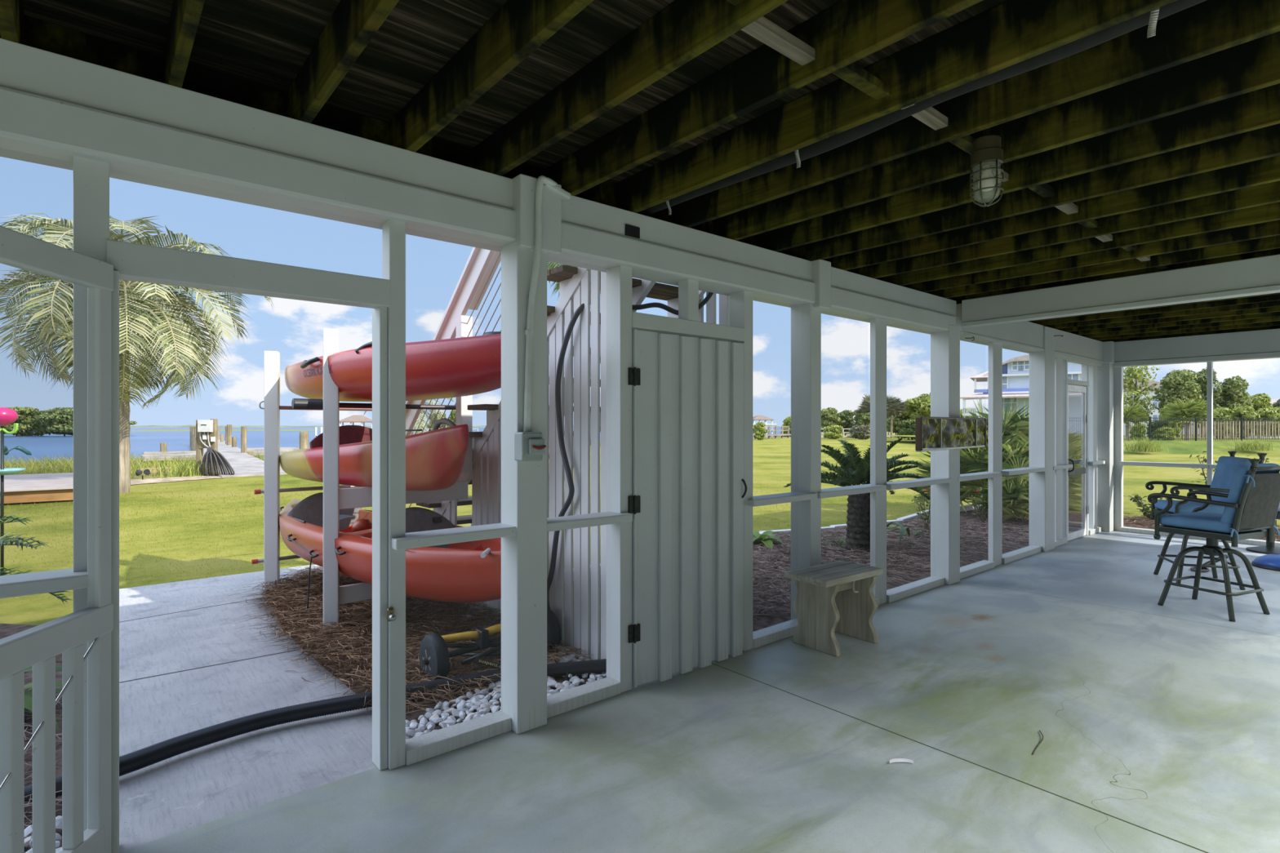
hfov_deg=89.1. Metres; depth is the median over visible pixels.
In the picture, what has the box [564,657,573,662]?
stone
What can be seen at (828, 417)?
tree
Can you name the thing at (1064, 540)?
screen panel
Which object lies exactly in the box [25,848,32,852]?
stone
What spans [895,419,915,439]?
bush
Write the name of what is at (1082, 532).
door
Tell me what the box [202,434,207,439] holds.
outlet
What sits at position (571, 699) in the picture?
screen panel
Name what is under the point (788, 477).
grass
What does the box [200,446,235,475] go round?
coiled hose
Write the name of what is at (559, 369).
hose
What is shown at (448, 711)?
stone
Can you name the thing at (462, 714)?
stone
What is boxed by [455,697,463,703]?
stone
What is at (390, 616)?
latch
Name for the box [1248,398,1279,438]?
house
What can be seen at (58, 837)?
stone
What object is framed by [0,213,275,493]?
palm tree
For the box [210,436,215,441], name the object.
outlet
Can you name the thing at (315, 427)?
lift
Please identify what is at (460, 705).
stone
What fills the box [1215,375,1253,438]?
tree
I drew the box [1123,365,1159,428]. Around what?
tree
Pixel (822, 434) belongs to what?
marsh
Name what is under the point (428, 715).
stone
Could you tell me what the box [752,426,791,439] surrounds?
pier
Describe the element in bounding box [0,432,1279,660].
lawn
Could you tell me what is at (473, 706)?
stone
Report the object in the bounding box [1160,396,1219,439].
fan palm
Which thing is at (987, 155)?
ceiling lamp
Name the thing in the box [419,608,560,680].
cart
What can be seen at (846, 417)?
tree
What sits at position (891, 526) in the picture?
plant
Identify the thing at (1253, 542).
window
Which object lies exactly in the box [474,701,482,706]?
stone
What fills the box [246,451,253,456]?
stump
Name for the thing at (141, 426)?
shore
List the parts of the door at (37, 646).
brace rod, rail, lock rail, rail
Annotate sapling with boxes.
[0,513,73,604]
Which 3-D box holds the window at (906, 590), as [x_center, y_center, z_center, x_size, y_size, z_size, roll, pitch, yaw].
[2.317,0.275,5.481,1.045,2.250,0.150,0,0,-40]
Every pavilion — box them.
[339,414,372,428]
[752,415,776,436]
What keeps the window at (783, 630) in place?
in the wall
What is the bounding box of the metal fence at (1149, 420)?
[1068,416,1279,441]
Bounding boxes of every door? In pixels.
[0,225,113,852]
[628,328,746,687]
[1067,384,1088,541]
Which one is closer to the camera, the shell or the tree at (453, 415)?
the shell
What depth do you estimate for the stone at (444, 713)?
3.08 m
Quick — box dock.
[141,424,308,477]
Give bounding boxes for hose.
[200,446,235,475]
[546,297,591,608]
[631,292,713,315]
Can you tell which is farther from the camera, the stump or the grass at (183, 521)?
the stump
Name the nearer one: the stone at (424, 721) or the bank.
the stone at (424, 721)
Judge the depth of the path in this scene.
3.24 m
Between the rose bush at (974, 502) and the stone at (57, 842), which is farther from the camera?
the rose bush at (974, 502)
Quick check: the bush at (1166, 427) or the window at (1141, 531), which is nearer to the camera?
the window at (1141, 531)
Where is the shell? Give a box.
[888,758,913,764]
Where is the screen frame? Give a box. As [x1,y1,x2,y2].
[1112,328,1279,531]
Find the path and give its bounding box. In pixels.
[119,564,587,852]
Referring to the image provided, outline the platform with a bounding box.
[4,472,73,503]
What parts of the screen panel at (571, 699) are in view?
sill, chair rail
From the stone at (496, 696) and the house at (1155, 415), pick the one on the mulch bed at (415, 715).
the stone at (496, 696)
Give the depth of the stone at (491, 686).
3.40 m
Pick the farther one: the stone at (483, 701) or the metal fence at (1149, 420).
the metal fence at (1149, 420)
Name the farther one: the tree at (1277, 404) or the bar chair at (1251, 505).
the tree at (1277, 404)
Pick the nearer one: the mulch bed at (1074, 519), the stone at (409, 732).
the stone at (409, 732)
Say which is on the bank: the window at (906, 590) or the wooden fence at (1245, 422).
the wooden fence at (1245, 422)
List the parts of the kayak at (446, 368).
handle, handle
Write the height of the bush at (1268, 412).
2.280 m
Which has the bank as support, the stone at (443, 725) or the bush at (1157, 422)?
the bush at (1157, 422)
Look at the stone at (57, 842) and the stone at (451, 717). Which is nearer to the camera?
the stone at (57, 842)
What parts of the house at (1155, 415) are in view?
pane, pane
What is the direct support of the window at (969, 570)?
in the wall
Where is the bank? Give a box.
[886,435,1279,453]
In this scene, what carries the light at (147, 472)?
on the sand strip
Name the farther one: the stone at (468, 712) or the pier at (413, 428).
the pier at (413, 428)
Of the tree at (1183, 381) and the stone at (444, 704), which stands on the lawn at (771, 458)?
the tree at (1183, 381)
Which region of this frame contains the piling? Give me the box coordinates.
[299,431,307,448]
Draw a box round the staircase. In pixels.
[405,247,729,660]
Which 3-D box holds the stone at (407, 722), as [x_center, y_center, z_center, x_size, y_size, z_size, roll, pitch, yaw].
[-1.074,1.369,2.986,0.048,0.032,0.034,0,0,40]
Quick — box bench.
[784,560,883,657]
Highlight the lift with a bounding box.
[315,426,322,437]
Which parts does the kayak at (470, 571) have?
cord, tie cord, backrest, backrest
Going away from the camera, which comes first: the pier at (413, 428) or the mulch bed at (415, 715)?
the mulch bed at (415, 715)
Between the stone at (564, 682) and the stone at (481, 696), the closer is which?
the stone at (481, 696)
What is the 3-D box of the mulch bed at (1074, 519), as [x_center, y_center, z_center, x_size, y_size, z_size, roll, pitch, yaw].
[3.336,1.391,8.032,9.050,0.029,2.410,0,0,-40]
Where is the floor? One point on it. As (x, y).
(1159, 726)
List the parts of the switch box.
lever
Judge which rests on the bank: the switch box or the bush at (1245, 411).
the bush at (1245, 411)
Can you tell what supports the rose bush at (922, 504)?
on the mulch bed at (1074, 519)
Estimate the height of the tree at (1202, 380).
6.922 m
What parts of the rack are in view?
post, arm, arm, arm, post, arm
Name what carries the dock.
in the water
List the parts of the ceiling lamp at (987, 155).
stem, bulb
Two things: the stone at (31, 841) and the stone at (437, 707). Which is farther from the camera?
the stone at (437, 707)
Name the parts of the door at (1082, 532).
handle, rail, kick rail, rail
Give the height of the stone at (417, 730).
0.026 m
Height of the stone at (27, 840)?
0.028 m
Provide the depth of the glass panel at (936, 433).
5.56 m
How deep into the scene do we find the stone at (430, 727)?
2.95 m
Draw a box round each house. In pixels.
[960,354,1081,435]
[1123,375,1173,436]
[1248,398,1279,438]
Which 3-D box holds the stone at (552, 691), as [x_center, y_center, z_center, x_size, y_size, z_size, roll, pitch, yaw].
[-0.441,1.369,3.348,0.049,0.030,0.035,0,0,16]
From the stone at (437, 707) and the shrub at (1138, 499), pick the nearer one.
the stone at (437, 707)
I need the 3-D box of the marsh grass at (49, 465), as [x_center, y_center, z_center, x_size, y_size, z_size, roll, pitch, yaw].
[-10.616,1.354,41.610,15.504,0.792,67.986,0,0,25]
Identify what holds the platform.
on the lawn at (771, 458)
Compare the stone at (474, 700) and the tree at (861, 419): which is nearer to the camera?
the stone at (474, 700)
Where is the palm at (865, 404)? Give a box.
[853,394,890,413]
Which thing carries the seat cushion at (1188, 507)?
on the bar chair at (1225, 469)
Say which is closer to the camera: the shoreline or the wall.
the wall
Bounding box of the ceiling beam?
[960,253,1279,328]
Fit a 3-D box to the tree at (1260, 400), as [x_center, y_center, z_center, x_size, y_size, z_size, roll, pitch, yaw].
[58.960,-0.810,62.084,3.198,4.831,2.924,0,0,-40]
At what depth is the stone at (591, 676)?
3.54 m
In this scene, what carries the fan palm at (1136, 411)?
on the bank
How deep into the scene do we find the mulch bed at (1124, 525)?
9.13 m
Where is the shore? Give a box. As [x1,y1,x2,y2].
[129,425,776,427]
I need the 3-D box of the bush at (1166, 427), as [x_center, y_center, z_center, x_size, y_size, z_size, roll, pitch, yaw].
[32.302,0.501,39.972,1.336,1.038,1.133,0,0,-40]
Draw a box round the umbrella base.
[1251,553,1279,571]
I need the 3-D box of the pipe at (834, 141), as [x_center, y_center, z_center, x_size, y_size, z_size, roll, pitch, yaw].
[1.208,-1.227,2.221,0.120,0.145,3.842,0,0,-40]
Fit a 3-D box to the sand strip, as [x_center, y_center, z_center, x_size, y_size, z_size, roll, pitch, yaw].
[-12.564,1.407,16.939,1.483,0.015,3.914,0,0,26]
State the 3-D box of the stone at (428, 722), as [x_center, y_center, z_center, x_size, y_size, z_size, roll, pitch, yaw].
[-0.967,1.381,2.988,0.056,0.033,0.055,0,0,8]
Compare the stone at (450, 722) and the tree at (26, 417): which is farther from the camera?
the tree at (26, 417)
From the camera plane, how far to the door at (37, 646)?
1.91 m
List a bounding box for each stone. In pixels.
[24,824,32,839]
[24,835,32,847]
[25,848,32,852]
[29,838,32,848]
[55,815,62,829]
[55,832,62,840]
[55,840,60,848]
[405,720,410,727]
[405,729,416,737]
[409,722,417,729]
[413,732,425,737]
[414,728,422,732]
[417,715,425,720]
[417,723,424,731]
[419,717,427,726]
[423,729,431,733]
[424,711,432,719]
[424,721,435,730]
[426,707,434,713]
[426,724,434,731]
[428,713,439,719]
[429,717,442,724]
[431,709,442,717]
[434,701,442,709]
[439,715,448,723]
[440,701,449,711]
[440,711,449,716]
[440,722,446,728]
[443,706,449,711]
[444,709,452,715]
[444,719,454,725]
[446,715,456,724]
[451,709,460,719]
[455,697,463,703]
[456,702,465,710]
[457,695,466,699]
[458,707,468,713]
[458,711,465,719]
[464,702,473,710]
[464,712,475,719]
[465,710,471,715]
[466,691,472,699]
[470,703,479,710]
[471,697,479,703]
[472,714,480,719]
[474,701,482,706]
[478,694,484,699]
[479,690,488,696]
[479,698,488,704]
[479,707,489,715]
[480,704,489,709]
[484,694,490,701]
[488,685,495,691]
[491,691,501,696]
[491,693,501,700]
[491,706,499,712]
[492,701,499,705]
[546,680,556,687]
[549,688,559,694]
[555,684,564,688]
[561,680,571,684]
[563,684,570,689]
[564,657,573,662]
[568,675,578,682]
[568,683,576,688]
[572,678,581,684]
[582,673,587,678]
[587,678,595,682]
[589,674,595,679]
[595,674,602,679]
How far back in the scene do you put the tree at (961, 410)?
89.16 m
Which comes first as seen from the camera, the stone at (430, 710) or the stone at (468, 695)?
the stone at (430, 710)
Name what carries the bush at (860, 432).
on the lawn at (771, 458)
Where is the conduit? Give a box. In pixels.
[523,175,570,431]
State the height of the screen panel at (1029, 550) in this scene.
2.250 m
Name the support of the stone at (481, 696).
on the mulch bed at (415, 715)
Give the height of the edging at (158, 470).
0.160 m
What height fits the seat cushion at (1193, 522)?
0.085 m
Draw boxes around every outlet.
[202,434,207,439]
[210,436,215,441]
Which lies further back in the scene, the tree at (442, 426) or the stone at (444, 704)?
the tree at (442, 426)
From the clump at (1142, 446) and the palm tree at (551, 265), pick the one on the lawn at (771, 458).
the palm tree at (551, 265)
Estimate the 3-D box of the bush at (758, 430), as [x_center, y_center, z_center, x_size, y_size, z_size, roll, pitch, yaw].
[12.528,0.470,68.014,1.569,1.927,1.576,0,0,-40]
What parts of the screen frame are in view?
header trim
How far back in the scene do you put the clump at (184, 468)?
18.29 m
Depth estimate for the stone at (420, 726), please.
2.95 m
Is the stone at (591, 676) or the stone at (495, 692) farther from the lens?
the stone at (591, 676)
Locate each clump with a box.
[138,457,221,479]
[1123,436,1169,452]
[1225,438,1277,451]
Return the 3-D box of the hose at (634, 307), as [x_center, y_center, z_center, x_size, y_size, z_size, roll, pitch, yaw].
[0.211,-0.889,4.037,0.887,0.426,0.038,0,0,-43]
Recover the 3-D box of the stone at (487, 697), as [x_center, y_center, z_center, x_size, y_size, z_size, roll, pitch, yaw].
[-0.771,1.367,3.271,0.031,0.031,0.038,0,0,9]
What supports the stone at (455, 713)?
on the mulch bed at (415, 715)
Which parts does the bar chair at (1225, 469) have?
seat frame, leg, arm, leg, arm, leg, leg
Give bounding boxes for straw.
[24,677,62,848]
[1123,511,1279,541]
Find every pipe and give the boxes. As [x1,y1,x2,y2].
[24,658,606,808]
[636,0,1206,215]
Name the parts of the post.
post, post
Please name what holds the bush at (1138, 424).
on the bank
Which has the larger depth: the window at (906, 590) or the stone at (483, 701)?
the window at (906, 590)
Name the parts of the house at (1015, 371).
railing, rail, pane, pane, pane, pane, pane, pane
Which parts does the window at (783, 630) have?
sill, chair rail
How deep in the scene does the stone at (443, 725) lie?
2.96 m
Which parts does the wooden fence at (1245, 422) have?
panel, panel, panel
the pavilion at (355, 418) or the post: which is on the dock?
the post
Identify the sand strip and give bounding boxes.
[130,475,222,484]
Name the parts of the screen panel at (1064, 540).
sill, chair rail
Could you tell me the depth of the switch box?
2.90 m
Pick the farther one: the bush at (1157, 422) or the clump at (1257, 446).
the bush at (1157, 422)
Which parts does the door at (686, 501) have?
handle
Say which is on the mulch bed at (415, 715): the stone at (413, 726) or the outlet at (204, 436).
the stone at (413, 726)
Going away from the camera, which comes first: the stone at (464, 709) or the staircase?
the stone at (464, 709)
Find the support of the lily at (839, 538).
on the mulch bed at (1074, 519)
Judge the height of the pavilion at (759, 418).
4.550 m
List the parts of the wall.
transom rail, post, transom rail, post, post, header trim, post, transom rail, header trim, post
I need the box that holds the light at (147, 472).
[135,469,150,479]
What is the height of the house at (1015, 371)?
8.028 m
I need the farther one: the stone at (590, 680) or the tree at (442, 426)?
the tree at (442, 426)
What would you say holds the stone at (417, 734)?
on the path
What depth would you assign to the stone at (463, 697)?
3.27 m
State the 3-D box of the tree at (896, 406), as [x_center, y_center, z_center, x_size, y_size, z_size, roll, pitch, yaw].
[29.247,-1.289,76.087,4.188,5.378,4.025,0,0,-40]
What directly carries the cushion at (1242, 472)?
on the bar chair at (1251, 505)
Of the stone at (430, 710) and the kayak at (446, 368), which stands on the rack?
the kayak at (446, 368)
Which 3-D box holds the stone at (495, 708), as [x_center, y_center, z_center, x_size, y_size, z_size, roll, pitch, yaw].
[-0.701,1.368,3.139,0.037,0.030,0.044,0,0,27]
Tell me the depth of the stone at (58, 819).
2.24 m
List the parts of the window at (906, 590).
sill, chair rail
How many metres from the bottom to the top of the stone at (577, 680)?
0.029 m
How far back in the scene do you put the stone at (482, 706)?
3.16 m
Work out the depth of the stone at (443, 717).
3.04 m
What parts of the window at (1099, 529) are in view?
chair rail, sill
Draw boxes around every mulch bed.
[0,623,62,852]
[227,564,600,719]
[265,575,604,737]
[573,508,1128,631]
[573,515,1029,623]
[1123,517,1279,542]
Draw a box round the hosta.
[752,530,783,551]
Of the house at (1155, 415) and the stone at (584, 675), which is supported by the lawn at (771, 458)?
the house at (1155, 415)
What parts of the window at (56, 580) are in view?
chair rail, sill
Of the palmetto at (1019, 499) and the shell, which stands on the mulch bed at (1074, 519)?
the palmetto at (1019, 499)
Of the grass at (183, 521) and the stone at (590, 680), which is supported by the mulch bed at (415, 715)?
the stone at (590, 680)
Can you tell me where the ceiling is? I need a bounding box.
[0,0,1279,342]
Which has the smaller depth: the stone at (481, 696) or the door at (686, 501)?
the stone at (481, 696)
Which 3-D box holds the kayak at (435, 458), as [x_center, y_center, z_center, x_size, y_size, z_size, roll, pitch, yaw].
[-2.202,0.206,5.176,3.124,0.549,0.762,-1,-1,44]
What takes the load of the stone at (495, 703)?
on the mulch bed at (415, 715)
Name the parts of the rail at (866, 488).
chair rail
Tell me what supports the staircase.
on the lawn at (771, 458)
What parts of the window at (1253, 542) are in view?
chair rail, sill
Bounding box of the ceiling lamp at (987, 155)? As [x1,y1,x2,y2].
[969,127,1004,206]
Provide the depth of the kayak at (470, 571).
4.21 m
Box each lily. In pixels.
[23,661,62,729]
[821,536,846,549]
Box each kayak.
[275,492,501,608]
[280,417,468,490]
[284,331,501,401]
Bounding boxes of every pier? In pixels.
[413,428,478,433]
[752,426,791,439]
[821,427,897,438]
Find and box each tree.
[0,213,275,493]
[4,406,48,435]
[34,407,73,435]
[129,420,137,425]
[363,397,454,435]
[426,412,447,431]
[446,409,456,426]
[546,261,600,307]
[780,416,791,436]
[821,407,841,431]
[835,409,854,435]
[853,408,870,430]
[886,404,911,438]
[903,393,930,426]
[960,407,975,417]
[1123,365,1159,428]
[1155,368,1202,437]
[1185,367,1224,437]
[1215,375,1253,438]
[1245,392,1273,438]
[1271,398,1279,417]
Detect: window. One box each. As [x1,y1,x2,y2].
[0,568,88,852]
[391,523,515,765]
[747,491,817,648]
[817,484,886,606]
[883,477,951,603]
[957,471,1000,578]
[1079,460,1105,535]
[1119,461,1208,540]
[1208,464,1279,547]
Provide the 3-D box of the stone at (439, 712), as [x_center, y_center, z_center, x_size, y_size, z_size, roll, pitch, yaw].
[-0.971,1.371,3.099,0.056,0.030,0.040,0,0,-18]
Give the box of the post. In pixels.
[195,418,217,474]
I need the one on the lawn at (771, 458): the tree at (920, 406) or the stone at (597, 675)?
the tree at (920, 406)
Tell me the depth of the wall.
2.97 m
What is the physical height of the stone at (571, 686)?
0.027 m
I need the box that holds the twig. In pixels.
[1032,730,1043,755]
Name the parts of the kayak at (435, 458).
backrest, deck cord, handle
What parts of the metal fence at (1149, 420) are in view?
panel, panel, post, panel, post, panel, post, panel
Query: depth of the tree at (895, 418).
79.13 m
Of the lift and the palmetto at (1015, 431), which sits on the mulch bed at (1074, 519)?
the palmetto at (1015, 431)
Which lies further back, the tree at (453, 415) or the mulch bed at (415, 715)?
the tree at (453, 415)
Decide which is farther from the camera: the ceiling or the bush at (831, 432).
the bush at (831, 432)
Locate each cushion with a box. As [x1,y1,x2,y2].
[1154,499,1225,515]
[1159,511,1257,533]
[1206,456,1250,502]
[1220,462,1279,524]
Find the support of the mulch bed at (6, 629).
on the lawn at (771, 458)
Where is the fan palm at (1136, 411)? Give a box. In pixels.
[1123,400,1151,439]
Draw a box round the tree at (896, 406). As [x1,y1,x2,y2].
[886,395,906,438]
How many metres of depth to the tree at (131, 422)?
152.63 m
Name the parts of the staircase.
guard rail, guard post, sub rail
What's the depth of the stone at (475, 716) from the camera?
3.03 m
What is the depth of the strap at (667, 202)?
3.35 m
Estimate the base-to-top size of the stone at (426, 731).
0.022 m
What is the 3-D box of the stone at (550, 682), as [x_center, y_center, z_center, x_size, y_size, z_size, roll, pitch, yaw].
[-0.468,1.367,3.459,0.057,0.028,0.043,0,0,-15]
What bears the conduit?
attached to the wall
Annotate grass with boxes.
[4,441,600,478]
[4,479,372,604]
[467,476,919,569]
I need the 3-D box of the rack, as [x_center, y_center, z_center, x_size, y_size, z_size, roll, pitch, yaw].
[-2.311,0.369,5.290,1.241,2.062,1.695,0,0,-40]
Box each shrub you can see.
[1123,493,1173,523]
[1189,450,1269,484]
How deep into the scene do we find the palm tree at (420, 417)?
25.03 m
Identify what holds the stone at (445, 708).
on the mulch bed at (415, 715)
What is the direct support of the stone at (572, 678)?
on the mulch bed at (415, 715)
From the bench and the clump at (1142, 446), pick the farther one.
the clump at (1142, 446)
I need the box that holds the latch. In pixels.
[386,607,395,621]
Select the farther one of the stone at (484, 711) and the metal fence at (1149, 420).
the metal fence at (1149, 420)
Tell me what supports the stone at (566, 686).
on the mulch bed at (415, 715)
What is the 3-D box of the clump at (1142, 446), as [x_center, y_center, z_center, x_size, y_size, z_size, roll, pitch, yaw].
[25.899,0.904,33.443,2.718,0.792,2.246,0,0,19]
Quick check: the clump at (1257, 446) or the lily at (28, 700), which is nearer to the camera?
the lily at (28, 700)
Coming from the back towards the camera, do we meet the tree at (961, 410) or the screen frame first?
the tree at (961, 410)
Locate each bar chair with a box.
[1145,451,1266,590]
[1147,458,1279,622]
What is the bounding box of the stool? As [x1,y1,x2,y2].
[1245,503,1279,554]
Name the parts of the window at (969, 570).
sill, chair rail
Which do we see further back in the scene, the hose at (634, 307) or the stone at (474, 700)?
the hose at (634, 307)
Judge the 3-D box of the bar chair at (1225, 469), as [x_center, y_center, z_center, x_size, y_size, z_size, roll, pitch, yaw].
[5.067,0.816,5.849,0.690,1.178,0.611,0,0,19]
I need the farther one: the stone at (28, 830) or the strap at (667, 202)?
the strap at (667, 202)
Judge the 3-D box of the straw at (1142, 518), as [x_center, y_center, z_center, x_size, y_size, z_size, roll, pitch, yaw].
[8.926,1.342,7.349,1.937,0.091,6.197,0,0,-40]
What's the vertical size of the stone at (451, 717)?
0.035 m
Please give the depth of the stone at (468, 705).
3.17 m
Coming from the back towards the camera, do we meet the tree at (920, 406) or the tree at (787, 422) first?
the tree at (787, 422)
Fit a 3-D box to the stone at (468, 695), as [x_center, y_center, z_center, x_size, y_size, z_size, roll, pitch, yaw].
[-0.865,1.366,3.301,0.035,0.029,0.033,0,0,-6]
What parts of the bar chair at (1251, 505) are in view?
foot knob, leg, arm, leg, arm, seat frame, leg, leg, rail, rail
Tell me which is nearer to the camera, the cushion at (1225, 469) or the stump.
the cushion at (1225, 469)
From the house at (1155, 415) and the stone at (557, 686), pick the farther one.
the house at (1155, 415)
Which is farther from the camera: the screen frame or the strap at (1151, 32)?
the screen frame
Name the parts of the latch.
knob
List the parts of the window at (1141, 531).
sill, chair rail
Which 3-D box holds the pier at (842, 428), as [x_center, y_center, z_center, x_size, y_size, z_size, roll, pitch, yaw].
[28.789,1.150,83.855,17.037,1.900,4.816,0,0,-40]
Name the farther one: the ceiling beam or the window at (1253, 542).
the window at (1253, 542)
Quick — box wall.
[0,38,1114,852]
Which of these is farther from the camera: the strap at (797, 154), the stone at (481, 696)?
the stone at (481, 696)
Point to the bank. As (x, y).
(1180, 446)
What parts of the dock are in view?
rail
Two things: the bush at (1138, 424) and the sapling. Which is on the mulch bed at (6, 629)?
the sapling
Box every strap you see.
[666,200,671,214]
[794,149,800,168]
[1146,7,1159,37]
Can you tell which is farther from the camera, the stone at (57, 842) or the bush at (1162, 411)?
the bush at (1162, 411)
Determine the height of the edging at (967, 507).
0.115 m
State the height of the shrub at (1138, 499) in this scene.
0.435 m
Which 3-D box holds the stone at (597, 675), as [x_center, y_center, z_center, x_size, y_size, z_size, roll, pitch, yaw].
[-0.231,1.374,3.573,0.048,0.027,0.035,0,0,15]
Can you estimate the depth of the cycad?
7.04 m
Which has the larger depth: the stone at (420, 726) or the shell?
the stone at (420, 726)
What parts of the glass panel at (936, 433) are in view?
frame, frame, frame, frame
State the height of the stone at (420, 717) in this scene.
0.021 m
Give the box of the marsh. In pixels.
[27,433,849,479]
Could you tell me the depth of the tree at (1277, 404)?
63.98 m
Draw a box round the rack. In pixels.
[251,328,467,630]
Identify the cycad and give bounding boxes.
[783,437,930,554]
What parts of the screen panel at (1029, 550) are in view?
sill, chair rail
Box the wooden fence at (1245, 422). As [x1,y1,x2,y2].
[1181,419,1279,438]
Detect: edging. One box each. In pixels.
[140,466,180,473]
[564,504,982,582]
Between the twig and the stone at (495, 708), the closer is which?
the twig
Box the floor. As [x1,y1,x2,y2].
[119,530,1279,852]
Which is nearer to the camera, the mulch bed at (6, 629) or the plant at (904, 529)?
the mulch bed at (6, 629)
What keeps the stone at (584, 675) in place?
on the mulch bed at (415, 715)
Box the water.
[4,426,1199,470]
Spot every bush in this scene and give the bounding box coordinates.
[752,422,768,439]
[822,424,843,439]
[848,424,870,439]
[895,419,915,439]
[911,489,930,528]
[968,490,988,522]
[1128,422,1146,440]
[1145,421,1168,439]
[1154,426,1177,439]
[1157,406,1184,438]
[1201,407,1234,438]
[1228,405,1261,438]
[1252,406,1279,436]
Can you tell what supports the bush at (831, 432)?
on the lawn at (771, 458)
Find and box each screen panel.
[546,511,632,718]
[1002,466,1047,564]
[1053,464,1072,546]
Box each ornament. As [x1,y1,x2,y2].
[0,407,31,574]
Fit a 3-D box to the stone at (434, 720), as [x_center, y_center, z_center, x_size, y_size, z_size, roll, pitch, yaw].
[-0.952,1.378,3.040,0.057,0.037,0.040,0,0,42]
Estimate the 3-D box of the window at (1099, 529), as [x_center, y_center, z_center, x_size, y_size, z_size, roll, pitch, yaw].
[5.954,0.275,8.544,0.575,2.250,0.150,0,0,-40]
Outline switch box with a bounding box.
[514,431,546,461]
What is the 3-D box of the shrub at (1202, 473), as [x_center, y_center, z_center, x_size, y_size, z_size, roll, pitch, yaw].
[8.171,0.874,9.007,0.907,1.055,0.817,0,0,-40]
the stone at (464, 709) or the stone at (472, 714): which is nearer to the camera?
the stone at (472, 714)
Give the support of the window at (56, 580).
in the wall
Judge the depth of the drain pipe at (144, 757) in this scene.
3.01 m
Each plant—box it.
[886,522,963,546]
[888,524,902,531]
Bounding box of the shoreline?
[132,429,323,431]
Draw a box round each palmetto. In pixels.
[906,395,1081,513]
[964,453,1080,520]
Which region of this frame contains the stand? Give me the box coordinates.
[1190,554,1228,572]
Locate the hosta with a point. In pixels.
(757, 537)
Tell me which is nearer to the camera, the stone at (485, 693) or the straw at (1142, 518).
the stone at (485, 693)
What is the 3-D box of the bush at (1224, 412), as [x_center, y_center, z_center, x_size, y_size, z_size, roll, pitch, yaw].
[40.899,-0.234,46.045,1.680,2.318,1.588,0,0,-2]
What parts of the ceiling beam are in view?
beam trim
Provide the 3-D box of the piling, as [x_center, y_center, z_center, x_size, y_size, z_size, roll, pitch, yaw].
[-11.377,1.080,22.000,0.270,1.840,0.263,0,0,-40]

